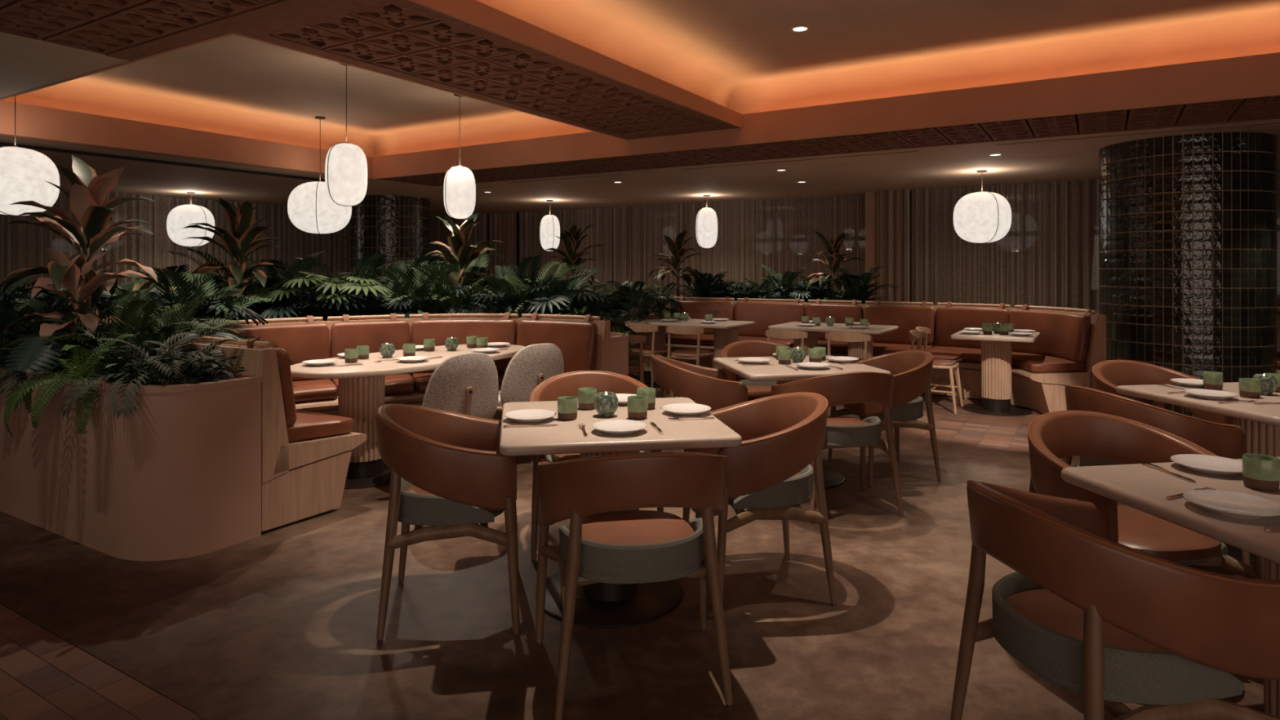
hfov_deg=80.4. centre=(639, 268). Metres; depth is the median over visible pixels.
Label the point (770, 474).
barrel armchair
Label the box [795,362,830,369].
plate
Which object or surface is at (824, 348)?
cup
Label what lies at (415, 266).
palm
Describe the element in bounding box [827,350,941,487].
barrel armchair
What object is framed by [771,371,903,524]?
barrel armchair
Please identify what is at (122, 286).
palm
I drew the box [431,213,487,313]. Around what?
curtain
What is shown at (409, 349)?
cup
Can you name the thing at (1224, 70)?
trim
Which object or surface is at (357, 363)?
knife
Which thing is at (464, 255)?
cordyline
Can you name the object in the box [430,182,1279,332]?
wall
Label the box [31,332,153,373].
leaf plant
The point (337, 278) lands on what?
palm
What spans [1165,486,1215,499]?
fork
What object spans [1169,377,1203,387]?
plate
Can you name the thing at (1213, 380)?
cup
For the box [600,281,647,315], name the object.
palm
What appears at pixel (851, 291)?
palm
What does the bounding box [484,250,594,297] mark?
palm
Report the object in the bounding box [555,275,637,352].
palm
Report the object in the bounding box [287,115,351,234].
pendant lantern
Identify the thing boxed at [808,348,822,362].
cup
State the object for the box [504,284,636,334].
philodendron
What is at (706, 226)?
pendant lantern
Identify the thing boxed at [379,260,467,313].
palm
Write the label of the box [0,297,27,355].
palm
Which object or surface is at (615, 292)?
philodendron
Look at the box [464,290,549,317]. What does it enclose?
philodendron
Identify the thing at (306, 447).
banquette
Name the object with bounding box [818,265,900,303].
palm
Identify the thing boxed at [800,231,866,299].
cordyline
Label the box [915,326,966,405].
wooden chair
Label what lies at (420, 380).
seat cushion
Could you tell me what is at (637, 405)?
cup
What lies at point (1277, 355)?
seat cushion
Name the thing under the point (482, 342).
cup
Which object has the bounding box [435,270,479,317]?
cordyline
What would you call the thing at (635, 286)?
palm
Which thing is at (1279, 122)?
ceiling vent
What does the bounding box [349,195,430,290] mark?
tiled column
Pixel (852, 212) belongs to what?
curtain
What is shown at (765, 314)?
cushion
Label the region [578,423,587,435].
fork
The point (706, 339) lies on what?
seat cushion
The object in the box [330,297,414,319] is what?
fern
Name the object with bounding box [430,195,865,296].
window
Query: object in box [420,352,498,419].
shell chair
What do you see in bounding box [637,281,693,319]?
palm
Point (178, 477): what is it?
planter
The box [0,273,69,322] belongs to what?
palm
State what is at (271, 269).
palm
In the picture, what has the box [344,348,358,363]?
cup
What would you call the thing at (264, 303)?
leaf plant
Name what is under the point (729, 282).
palm
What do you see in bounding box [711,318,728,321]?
plate
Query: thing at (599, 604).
dining table
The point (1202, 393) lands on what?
plate
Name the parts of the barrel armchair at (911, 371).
leg, rail, leg, backrest, leg, rail, leg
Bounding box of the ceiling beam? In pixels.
[221,0,742,140]
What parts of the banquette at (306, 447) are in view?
rail, rail, rail, rail, rail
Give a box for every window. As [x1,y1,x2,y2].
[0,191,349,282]
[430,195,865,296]
[909,172,1279,304]
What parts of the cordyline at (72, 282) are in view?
stem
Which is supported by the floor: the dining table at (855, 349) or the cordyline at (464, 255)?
the dining table at (855, 349)
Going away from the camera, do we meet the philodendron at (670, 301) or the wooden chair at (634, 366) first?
the wooden chair at (634, 366)
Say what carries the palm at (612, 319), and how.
in the planter at (650, 316)
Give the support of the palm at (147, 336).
in the planter at (178, 477)
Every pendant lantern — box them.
[0,96,59,216]
[166,191,214,246]
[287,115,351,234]
[324,62,367,206]
[443,93,475,219]
[539,200,559,251]
[695,195,717,248]
[953,169,1011,243]
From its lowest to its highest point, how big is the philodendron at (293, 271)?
0.956 m
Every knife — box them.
[328,363,363,366]
[503,424,558,427]
[649,422,662,434]
[742,364,771,365]
[1141,461,1195,482]
[1149,382,1184,389]
[1253,402,1279,404]
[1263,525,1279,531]
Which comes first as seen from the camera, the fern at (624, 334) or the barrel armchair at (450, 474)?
the barrel armchair at (450, 474)
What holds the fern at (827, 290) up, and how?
in the planter
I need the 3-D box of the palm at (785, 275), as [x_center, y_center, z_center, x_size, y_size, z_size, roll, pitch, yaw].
[1.932,0.281,10.386,1.146,0.694,1.084,0,0,-33]
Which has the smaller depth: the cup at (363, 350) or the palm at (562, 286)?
the cup at (363, 350)
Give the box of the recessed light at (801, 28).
[790,25,809,31]
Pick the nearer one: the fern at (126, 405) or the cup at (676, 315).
the fern at (126, 405)
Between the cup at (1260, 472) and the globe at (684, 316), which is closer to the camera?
the cup at (1260, 472)
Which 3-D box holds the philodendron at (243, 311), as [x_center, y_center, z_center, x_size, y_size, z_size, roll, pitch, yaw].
[-3.324,0.399,5.448,1.369,0.508,1.348,0,0,3]
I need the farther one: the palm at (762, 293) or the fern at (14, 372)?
the palm at (762, 293)
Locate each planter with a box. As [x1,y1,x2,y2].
[0,332,628,560]
[600,312,663,375]
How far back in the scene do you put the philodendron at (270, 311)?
6.46 m
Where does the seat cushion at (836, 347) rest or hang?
on the banquette at (1067, 348)
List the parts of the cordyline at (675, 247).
stem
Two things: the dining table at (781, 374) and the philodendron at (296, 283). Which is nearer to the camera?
the dining table at (781, 374)
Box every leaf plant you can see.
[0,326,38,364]
[0,333,20,367]
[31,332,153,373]
[107,305,197,354]
[119,330,222,377]
[213,311,255,324]
[253,302,324,323]
[255,277,281,293]
[327,297,396,315]
[410,293,460,318]
[487,295,545,313]
[537,275,608,320]
[711,284,740,297]
[731,288,762,301]
[772,283,836,298]
[794,286,837,300]
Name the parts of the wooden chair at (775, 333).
crest rail, leg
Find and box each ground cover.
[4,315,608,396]
[564,305,657,319]
[676,294,883,304]
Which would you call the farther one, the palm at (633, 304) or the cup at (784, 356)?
the palm at (633, 304)
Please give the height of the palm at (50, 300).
0.778 m
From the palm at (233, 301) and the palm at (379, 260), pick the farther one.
the palm at (379, 260)
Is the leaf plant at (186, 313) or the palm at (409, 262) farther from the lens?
the palm at (409, 262)
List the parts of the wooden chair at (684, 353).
leg, seat rail, crest rail, seat, leg, leg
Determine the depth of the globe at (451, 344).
5.86 m
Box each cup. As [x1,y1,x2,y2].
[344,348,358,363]
[355,345,368,359]
[403,343,415,356]
[423,338,435,351]
[466,336,477,347]
[476,337,488,348]
[557,395,577,420]
[577,387,596,409]
[626,395,647,419]
[636,387,655,409]
[663,312,671,319]
[673,312,680,319]
[705,314,712,320]
[775,346,788,359]
[777,350,791,364]
[801,315,808,323]
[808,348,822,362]
[812,317,820,325]
[813,346,826,360]
[845,317,853,325]
[859,319,868,325]
[982,324,992,334]
[999,324,1008,334]
[1004,323,1013,332]
[1202,371,1222,390]
[1238,377,1261,398]
[1242,453,1279,491]
[1264,373,1279,392]
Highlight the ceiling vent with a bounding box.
[995,121,1279,145]
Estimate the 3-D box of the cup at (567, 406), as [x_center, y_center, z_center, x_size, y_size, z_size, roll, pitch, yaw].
[-0.307,0.592,3.210,0.087,0.089,0.087,0,0,0]
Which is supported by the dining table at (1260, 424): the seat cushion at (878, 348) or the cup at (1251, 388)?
the cup at (1251, 388)
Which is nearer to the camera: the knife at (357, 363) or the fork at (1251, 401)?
the fork at (1251, 401)
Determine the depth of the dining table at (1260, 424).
3.67 m
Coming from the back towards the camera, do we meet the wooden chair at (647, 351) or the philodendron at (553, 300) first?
the wooden chair at (647, 351)
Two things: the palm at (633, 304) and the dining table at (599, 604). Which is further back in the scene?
the palm at (633, 304)
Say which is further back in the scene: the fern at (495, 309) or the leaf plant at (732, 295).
the leaf plant at (732, 295)
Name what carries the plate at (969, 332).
on the dining table at (996, 348)
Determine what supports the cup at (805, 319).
on the dining table at (855, 349)
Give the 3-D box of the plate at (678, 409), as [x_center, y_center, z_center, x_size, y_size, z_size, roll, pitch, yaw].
[0.204,0.624,3.332,0.217,0.026,0.217,0,0,0]
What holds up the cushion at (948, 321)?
on the banquette at (1067, 348)
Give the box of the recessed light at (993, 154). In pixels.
[988,153,1003,155]
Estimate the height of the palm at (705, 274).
0.634 m
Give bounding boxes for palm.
[0,269,128,326]
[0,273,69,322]
[0,288,227,410]
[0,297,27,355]
[0,297,115,373]
[0,298,126,379]
[66,266,296,365]
[66,279,154,340]
[85,295,245,380]
[91,329,186,395]
[114,262,228,302]
[149,271,274,342]
[152,247,284,292]
[164,274,306,319]
[208,284,296,319]
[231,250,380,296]
[233,277,301,316]
[238,284,319,323]
[266,251,414,293]
[266,268,337,318]
[297,271,409,313]
[297,276,386,318]
[337,254,451,314]
[346,280,447,315]
[364,263,520,313]
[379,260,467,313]
[406,262,493,311]
[413,253,530,288]
[465,264,559,317]
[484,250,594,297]
[488,261,582,314]
[495,266,623,314]
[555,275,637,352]
[564,288,630,327]
[572,284,621,329]
[582,280,627,323]
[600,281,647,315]
[605,286,671,319]
[606,280,666,323]
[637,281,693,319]
[669,272,726,297]
[673,267,729,295]
[688,279,751,297]
[730,276,780,298]
[742,264,808,295]
[753,280,816,302]
[779,273,848,300]
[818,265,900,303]
[830,275,888,301]
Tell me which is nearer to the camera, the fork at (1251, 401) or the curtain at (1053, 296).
the fork at (1251, 401)
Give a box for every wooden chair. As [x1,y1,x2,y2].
[625,323,667,387]
[627,333,645,384]
[666,325,715,394]
[765,328,808,355]
[825,332,871,361]
[909,329,963,413]
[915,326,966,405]
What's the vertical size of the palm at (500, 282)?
0.794 m
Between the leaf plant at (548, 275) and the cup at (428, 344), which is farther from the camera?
the leaf plant at (548, 275)
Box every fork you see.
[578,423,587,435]
[667,417,714,419]
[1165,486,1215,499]
[1217,400,1257,403]
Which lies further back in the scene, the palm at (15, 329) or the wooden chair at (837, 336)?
the wooden chair at (837, 336)
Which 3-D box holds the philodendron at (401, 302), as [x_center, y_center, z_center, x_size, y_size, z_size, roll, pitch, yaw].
[-2.220,0.467,7.134,1.112,0.428,1.084,0,0,-5]
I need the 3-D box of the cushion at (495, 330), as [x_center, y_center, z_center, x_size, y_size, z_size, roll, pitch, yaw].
[-1.475,0.652,6.376,0.886,0.438,0.195,0,0,-5]
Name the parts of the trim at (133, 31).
soffit frame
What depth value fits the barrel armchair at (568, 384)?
4.08 m
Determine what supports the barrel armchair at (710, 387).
on the floor
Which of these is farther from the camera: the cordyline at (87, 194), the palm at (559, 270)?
the palm at (559, 270)
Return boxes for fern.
[0,320,103,406]
[0,330,47,395]
[2,333,142,435]
[56,332,235,420]
[134,338,239,384]
[187,289,245,329]
[271,295,337,318]
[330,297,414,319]
[450,289,526,317]
[493,305,528,317]
[558,287,618,332]
[613,302,654,324]
[615,329,634,338]
[716,284,759,298]
[801,283,844,300]
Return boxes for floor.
[0,373,1263,719]
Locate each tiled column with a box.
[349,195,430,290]
[1098,131,1277,419]
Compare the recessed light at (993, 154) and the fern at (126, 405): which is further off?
the recessed light at (993, 154)
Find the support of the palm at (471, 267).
in the planter at (178, 477)
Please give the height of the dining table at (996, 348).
0.749 m
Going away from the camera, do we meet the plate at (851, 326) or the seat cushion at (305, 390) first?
the seat cushion at (305, 390)
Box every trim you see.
[0,0,345,100]
[0,80,375,182]
[372,10,1279,186]
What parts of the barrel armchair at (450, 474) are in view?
leg, leg, cross rail, backrest, rail, cross rail, leg, leg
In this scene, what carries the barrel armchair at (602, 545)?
on the floor
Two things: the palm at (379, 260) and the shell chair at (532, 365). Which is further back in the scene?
the palm at (379, 260)
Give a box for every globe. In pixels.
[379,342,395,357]
[444,337,458,351]
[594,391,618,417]
[680,312,688,320]
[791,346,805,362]
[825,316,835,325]
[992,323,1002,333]
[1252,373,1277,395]
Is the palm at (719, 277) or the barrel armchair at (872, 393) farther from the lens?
the palm at (719, 277)
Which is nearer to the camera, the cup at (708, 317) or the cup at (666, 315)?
the cup at (708, 317)
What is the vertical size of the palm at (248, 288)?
0.671 m
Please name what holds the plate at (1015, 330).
on the dining table at (996, 348)
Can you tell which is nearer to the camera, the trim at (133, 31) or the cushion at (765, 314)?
the trim at (133, 31)
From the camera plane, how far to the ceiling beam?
5.29 m
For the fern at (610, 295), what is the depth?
7.32 m
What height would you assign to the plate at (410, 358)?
0.026 m
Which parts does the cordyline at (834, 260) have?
stem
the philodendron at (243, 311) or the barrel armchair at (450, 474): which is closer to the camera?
the barrel armchair at (450, 474)
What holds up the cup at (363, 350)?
on the dining table at (361, 388)
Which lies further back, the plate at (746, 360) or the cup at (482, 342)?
the cup at (482, 342)
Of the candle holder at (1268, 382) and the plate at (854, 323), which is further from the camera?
the plate at (854, 323)
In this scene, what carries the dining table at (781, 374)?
on the floor
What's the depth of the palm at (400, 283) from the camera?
6.99 m
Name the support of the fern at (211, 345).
in the planter at (178, 477)
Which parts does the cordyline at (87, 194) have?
stem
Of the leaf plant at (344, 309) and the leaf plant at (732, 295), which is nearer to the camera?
the leaf plant at (344, 309)
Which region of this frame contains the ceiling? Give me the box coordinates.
[0,0,1279,217]
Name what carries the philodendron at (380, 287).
in the planter at (178, 477)
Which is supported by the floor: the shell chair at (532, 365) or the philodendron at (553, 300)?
the shell chair at (532, 365)
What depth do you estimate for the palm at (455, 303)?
6.88 m
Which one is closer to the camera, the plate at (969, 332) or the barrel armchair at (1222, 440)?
the barrel armchair at (1222, 440)
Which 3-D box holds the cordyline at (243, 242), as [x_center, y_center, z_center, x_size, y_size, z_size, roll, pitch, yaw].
[-3.675,0.006,6.916,0.908,1.272,0.876,0,0,35]
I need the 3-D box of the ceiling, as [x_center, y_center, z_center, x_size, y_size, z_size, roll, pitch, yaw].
[-0.842,-1.538,5.325,23.000,0.650,18.200,0,0,32]
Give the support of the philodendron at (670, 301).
in the planter at (650, 316)
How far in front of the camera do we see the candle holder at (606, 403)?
3.23 m
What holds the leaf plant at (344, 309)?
on the planter at (178, 477)
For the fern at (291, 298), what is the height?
0.579 m
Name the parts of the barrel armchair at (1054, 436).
leg, backrest, cross rail, rail, leg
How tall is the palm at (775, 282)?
0.487 m
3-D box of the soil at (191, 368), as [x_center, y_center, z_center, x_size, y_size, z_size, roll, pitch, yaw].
[-2.899,0.524,6.095,3.914,0.218,3.881,0,0,32]
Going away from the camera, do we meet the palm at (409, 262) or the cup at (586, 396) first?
the cup at (586, 396)
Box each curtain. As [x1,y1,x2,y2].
[0,188,349,294]
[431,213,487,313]
[488,212,516,277]
[519,194,865,333]
[875,189,909,305]
[911,169,1279,314]
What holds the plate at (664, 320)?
on the dining table at (726, 332)
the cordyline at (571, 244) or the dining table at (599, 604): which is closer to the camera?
the dining table at (599, 604)
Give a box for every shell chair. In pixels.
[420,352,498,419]
[496,342,564,411]
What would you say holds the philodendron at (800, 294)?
in the planter
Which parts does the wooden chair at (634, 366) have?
seat rail, crest rail, seat, leg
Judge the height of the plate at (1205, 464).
0.026 m
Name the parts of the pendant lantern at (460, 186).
lamp shade, cord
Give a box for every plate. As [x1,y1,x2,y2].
[302,359,337,366]
[337,352,344,357]
[395,355,429,362]
[402,345,423,350]
[470,347,499,353]
[487,342,510,347]
[504,408,556,422]
[591,419,647,435]
[615,393,636,404]
[660,319,678,322]
[662,403,711,416]
[699,320,717,324]
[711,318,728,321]
[737,357,769,364]
[795,323,816,326]
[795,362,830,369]
[826,356,859,363]
[848,325,869,328]
[853,322,869,325]
[959,330,983,334]
[964,327,982,331]
[1008,332,1033,336]
[1013,328,1035,333]
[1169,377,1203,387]
[1169,453,1242,475]
[1182,489,1279,519]
[1183,389,1238,399]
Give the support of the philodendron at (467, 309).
on the planter at (178, 477)
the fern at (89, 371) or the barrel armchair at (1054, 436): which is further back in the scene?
the fern at (89, 371)
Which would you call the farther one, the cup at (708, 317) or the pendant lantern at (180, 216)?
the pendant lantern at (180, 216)
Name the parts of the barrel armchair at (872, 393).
leg, backrest, cross rail, leg, rail, leg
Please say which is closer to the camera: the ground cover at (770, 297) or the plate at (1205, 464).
the plate at (1205, 464)
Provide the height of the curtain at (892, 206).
2.585 m
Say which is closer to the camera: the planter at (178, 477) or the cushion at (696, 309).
the planter at (178, 477)
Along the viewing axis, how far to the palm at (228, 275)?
7.40 m
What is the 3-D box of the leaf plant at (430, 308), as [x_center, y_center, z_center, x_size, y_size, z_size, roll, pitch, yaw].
[-1.998,0.437,7.097,1.004,0.478,1.024,0,0,-28]
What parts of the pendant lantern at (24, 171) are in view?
cord, lamp shade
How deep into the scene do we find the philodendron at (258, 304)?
6.72 m
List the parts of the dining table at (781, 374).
plate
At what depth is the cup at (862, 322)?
8.19 m
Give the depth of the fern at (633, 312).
8.97 m
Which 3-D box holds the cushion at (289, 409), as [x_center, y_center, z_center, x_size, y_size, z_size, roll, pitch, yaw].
[-2.356,0.652,4.385,1.069,0.438,0.164,0,0,34]
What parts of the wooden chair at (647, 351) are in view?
seat rail, crest rail, seat, leg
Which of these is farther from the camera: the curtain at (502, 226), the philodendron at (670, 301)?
the curtain at (502, 226)
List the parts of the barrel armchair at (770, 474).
leg, leg, cross rail, backrest, rail, leg, leg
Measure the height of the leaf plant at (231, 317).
0.403 m
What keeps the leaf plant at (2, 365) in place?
in the planter at (178, 477)
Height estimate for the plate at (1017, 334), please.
0.026 m
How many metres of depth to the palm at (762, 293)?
10.13 m
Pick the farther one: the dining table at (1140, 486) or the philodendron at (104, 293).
the philodendron at (104, 293)
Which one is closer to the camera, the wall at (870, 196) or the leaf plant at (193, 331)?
the leaf plant at (193, 331)
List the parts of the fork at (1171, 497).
handle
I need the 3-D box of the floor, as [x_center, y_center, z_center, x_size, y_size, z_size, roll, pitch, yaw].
[-0.763,1.447,5.452,23.000,0.120,18.500,0,0,32]
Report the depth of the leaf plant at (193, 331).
4.28 m
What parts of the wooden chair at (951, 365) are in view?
leg, crest rail, leg, seat, leg, leg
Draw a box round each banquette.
[164,311,610,532]
[665,296,1106,413]
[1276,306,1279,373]
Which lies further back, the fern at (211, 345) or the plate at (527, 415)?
the fern at (211, 345)
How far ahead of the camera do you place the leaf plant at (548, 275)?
7.84 m
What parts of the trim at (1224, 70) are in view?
soffit frame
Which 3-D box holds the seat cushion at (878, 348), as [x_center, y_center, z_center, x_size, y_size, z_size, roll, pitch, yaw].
[2.874,0.915,8.577,0.794,0.105,0.475,0,0,32]
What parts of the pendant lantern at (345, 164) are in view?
lamp shade, cord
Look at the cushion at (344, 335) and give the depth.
6.12 m
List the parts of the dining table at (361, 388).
plate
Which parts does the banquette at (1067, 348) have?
rail, rail, rail, rail, rail, rail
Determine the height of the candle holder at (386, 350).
0.106 m
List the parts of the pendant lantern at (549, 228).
lamp shade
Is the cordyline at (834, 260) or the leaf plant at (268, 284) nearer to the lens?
the leaf plant at (268, 284)
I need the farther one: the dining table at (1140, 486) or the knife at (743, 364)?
the knife at (743, 364)
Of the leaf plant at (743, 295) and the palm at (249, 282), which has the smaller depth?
the palm at (249, 282)
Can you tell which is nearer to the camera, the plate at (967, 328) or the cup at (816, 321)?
the plate at (967, 328)
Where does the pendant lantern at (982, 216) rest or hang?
hanging from the ceiling
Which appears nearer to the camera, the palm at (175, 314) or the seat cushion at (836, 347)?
the palm at (175, 314)
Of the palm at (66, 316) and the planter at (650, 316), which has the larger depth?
the planter at (650, 316)
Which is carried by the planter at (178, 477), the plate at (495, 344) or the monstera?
the monstera
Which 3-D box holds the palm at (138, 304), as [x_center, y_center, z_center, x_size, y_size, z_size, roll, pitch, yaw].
[-2.935,0.451,4.317,1.055,0.671,1.114,0,0,-24]
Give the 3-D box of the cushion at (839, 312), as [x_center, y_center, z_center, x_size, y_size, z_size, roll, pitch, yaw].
[2.343,0.652,9.158,0.698,0.438,0.137,0,0,31]
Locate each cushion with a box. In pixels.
[193,340,296,426]
[221,323,329,381]
[286,408,354,442]
[292,378,337,402]
[329,320,410,373]
[332,373,414,395]
[410,319,517,373]
[412,371,505,392]
[497,377,503,391]
[515,320,597,373]
[665,333,713,345]
[671,300,734,334]
[733,302,805,337]
[737,335,793,347]
[804,303,863,340]
[817,339,848,353]
[862,305,935,345]
[872,342,933,355]
[927,345,981,362]
[934,306,1009,348]
[1008,309,1090,362]
[1011,351,1084,372]
[1276,311,1279,355]
[1276,354,1279,368]
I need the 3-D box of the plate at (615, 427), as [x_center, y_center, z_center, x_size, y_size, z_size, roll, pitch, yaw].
[-0.080,0.624,2.959,0.217,0.026,0.217,0,0,0]
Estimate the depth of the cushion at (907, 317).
8.70 m
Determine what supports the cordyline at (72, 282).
on the planter at (178, 477)
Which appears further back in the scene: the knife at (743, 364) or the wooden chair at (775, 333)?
the wooden chair at (775, 333)
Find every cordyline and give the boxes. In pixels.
[0,155,173,359]
[3,248,140,368]
[182,198,293,299]
[420,213,504,288]
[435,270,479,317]
[544,223,607,291]
[648,230,706,299]
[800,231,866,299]
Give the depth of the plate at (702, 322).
8.72 m
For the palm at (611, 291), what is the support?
in the planter at (178, 477)
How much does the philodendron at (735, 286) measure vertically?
0.404 m
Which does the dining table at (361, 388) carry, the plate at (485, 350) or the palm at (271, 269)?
the plate at (485, 350)
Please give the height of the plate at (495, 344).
0.026 m
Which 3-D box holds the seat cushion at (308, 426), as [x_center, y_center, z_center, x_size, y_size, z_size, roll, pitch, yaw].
[-2.231,0.915,4.559,1.043,0.105,0.492,0,0,34]
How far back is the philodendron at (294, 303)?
6.62 m
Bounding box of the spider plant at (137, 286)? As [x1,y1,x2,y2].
[84,277,191,344]
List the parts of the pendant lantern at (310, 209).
lamp shade, cord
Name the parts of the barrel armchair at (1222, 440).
leg, backrest, leg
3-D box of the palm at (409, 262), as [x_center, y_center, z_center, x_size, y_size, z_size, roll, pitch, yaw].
[-2.349,0.297,7.761,1.550,0.871,1.493,0,0,-37]
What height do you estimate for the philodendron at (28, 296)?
0.550 m
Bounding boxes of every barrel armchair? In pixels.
[375,404,519,641]
[529,370,663,560]
[535,451,733,719]
[651,355,747,451]
[682,391,836,605]
[720,340,791,401]
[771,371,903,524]
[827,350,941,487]
[950,480,1279,719]
[1027,410,1263,578]
[1062,385,1250,577]
[1092,360,1233,424]
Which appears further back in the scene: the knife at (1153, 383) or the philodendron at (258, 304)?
the philodendron at (258, 304)
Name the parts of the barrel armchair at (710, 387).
leg, leg, backrest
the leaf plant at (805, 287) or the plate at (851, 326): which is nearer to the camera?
the plate at (851, 326)
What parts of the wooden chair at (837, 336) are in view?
leg, crest rail, leg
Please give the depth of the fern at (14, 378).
4.15 m
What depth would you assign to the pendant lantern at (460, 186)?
7.75 m
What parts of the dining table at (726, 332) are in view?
plate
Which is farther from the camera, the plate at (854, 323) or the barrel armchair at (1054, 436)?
the plate at (854, 323)
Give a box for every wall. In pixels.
[3,196,349,293]
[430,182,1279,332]
[865,191,875,300]
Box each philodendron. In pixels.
[0,286,59,324]
[26,290,126,325]
[95,289,267,352]
[239,275,370,324]
[239,292,342,320]
[247,302,305,323]
[258,275,395,322]
[262,291,391,319]
[358,295,438,319]
[405,284,533,317]
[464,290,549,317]
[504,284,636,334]
[601,289,644,319]
[625,292,682,315]
[701,282,756,313]
[770,283,831,302]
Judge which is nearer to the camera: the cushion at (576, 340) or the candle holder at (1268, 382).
the candle holder at (1268, 382)
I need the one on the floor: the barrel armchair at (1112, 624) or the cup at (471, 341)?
the barrel armchair at (1112, 624)
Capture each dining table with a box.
[290,344,524,488]
[498,397,742,626]
[624,317,755,383]
[712,355,891,488]
[768,321,898,358]
[950,329,1039,416]
[1060,457,1279,717]
[1115,382,1279,564]
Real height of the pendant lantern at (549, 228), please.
0.906 m
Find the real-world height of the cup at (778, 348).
0.089 m
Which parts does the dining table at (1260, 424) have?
plate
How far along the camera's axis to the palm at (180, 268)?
7.25 m
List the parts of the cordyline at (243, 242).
stem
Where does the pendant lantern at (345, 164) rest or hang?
hanging from the ceiling
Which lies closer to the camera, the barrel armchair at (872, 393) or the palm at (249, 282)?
the barrel armchair at (872, 393)
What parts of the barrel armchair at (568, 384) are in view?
leg, backrest, leg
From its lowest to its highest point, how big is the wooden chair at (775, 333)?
0.765 m
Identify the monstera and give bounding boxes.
[4,333,97,384]
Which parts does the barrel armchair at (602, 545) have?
leg, rail, leg, backrest, cross rail, leg, rail, leg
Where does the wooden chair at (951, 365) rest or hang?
on the floor
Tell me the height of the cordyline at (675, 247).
1.120 m
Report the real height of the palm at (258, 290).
0.617 m
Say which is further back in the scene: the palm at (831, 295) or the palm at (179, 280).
the palm at (831, 295)
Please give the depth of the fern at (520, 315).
6.87 m
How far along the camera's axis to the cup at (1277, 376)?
3.89 m
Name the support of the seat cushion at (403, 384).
on the banquette at (306, 447)
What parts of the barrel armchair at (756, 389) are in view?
backrest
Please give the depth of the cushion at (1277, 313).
7.60 m
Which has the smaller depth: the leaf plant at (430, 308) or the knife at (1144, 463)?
the knife at (1144, 463)
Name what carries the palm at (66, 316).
in the planter at (178, 477)
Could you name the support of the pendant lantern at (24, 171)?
hanging from the ceiling
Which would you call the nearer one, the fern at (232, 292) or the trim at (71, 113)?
the fern at (232, 292)
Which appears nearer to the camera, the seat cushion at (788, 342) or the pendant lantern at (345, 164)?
the pendant lantern at (345, 164)
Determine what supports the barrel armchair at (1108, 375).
on the floor
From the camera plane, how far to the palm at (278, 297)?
6.79 m
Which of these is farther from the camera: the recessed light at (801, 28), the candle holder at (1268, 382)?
the recessed light at (801, 28)
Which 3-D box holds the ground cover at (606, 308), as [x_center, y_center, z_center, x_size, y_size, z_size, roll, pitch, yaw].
[-0.804,0.587,9.260,0.639,0.219,3.642,0,0,31]
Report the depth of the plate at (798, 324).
8.33 m
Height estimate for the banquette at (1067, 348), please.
1.013 m
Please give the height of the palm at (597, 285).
0.568 m
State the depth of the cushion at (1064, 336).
7.42 m
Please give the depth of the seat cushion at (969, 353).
8.08 m
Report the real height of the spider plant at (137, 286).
0.589 m
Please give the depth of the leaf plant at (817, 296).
9.82 m
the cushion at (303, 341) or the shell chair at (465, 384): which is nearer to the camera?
the shell chair at (465, 384)
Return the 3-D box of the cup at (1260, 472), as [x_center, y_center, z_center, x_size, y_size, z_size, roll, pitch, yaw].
[1.808,0.592,2.202,0.087,0.089,0.087,0,0,0]
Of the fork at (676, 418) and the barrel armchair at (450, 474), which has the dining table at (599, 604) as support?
the fork at (676, 418)
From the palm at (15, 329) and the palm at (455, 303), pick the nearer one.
the palm at (15, 329)
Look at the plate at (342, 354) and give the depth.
5.43 m
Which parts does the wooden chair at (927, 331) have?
leg, crest rail, leg, seat, leg, leg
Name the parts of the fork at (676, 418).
handle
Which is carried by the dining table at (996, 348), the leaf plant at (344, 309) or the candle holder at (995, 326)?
the candle holder at (995, 326)
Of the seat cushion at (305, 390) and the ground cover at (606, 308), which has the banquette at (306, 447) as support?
the seat cushion at (305, 390)
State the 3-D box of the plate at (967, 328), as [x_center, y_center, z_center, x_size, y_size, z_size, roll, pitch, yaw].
[3.424,0.624,7.730,0.217,0.026,0.217,0,0,31]
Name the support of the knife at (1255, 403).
on the dining table at (1260, 424)
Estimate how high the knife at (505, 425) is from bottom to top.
0.008 m
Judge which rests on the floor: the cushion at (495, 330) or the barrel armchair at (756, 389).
the barrel armchair at (756, 389)
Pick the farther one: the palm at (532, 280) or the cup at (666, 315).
the cup at (666, 315)
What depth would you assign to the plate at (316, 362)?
5.03 m
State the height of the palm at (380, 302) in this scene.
0.737 m
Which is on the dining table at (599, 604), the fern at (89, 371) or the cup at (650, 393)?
the cup at (650, 393)

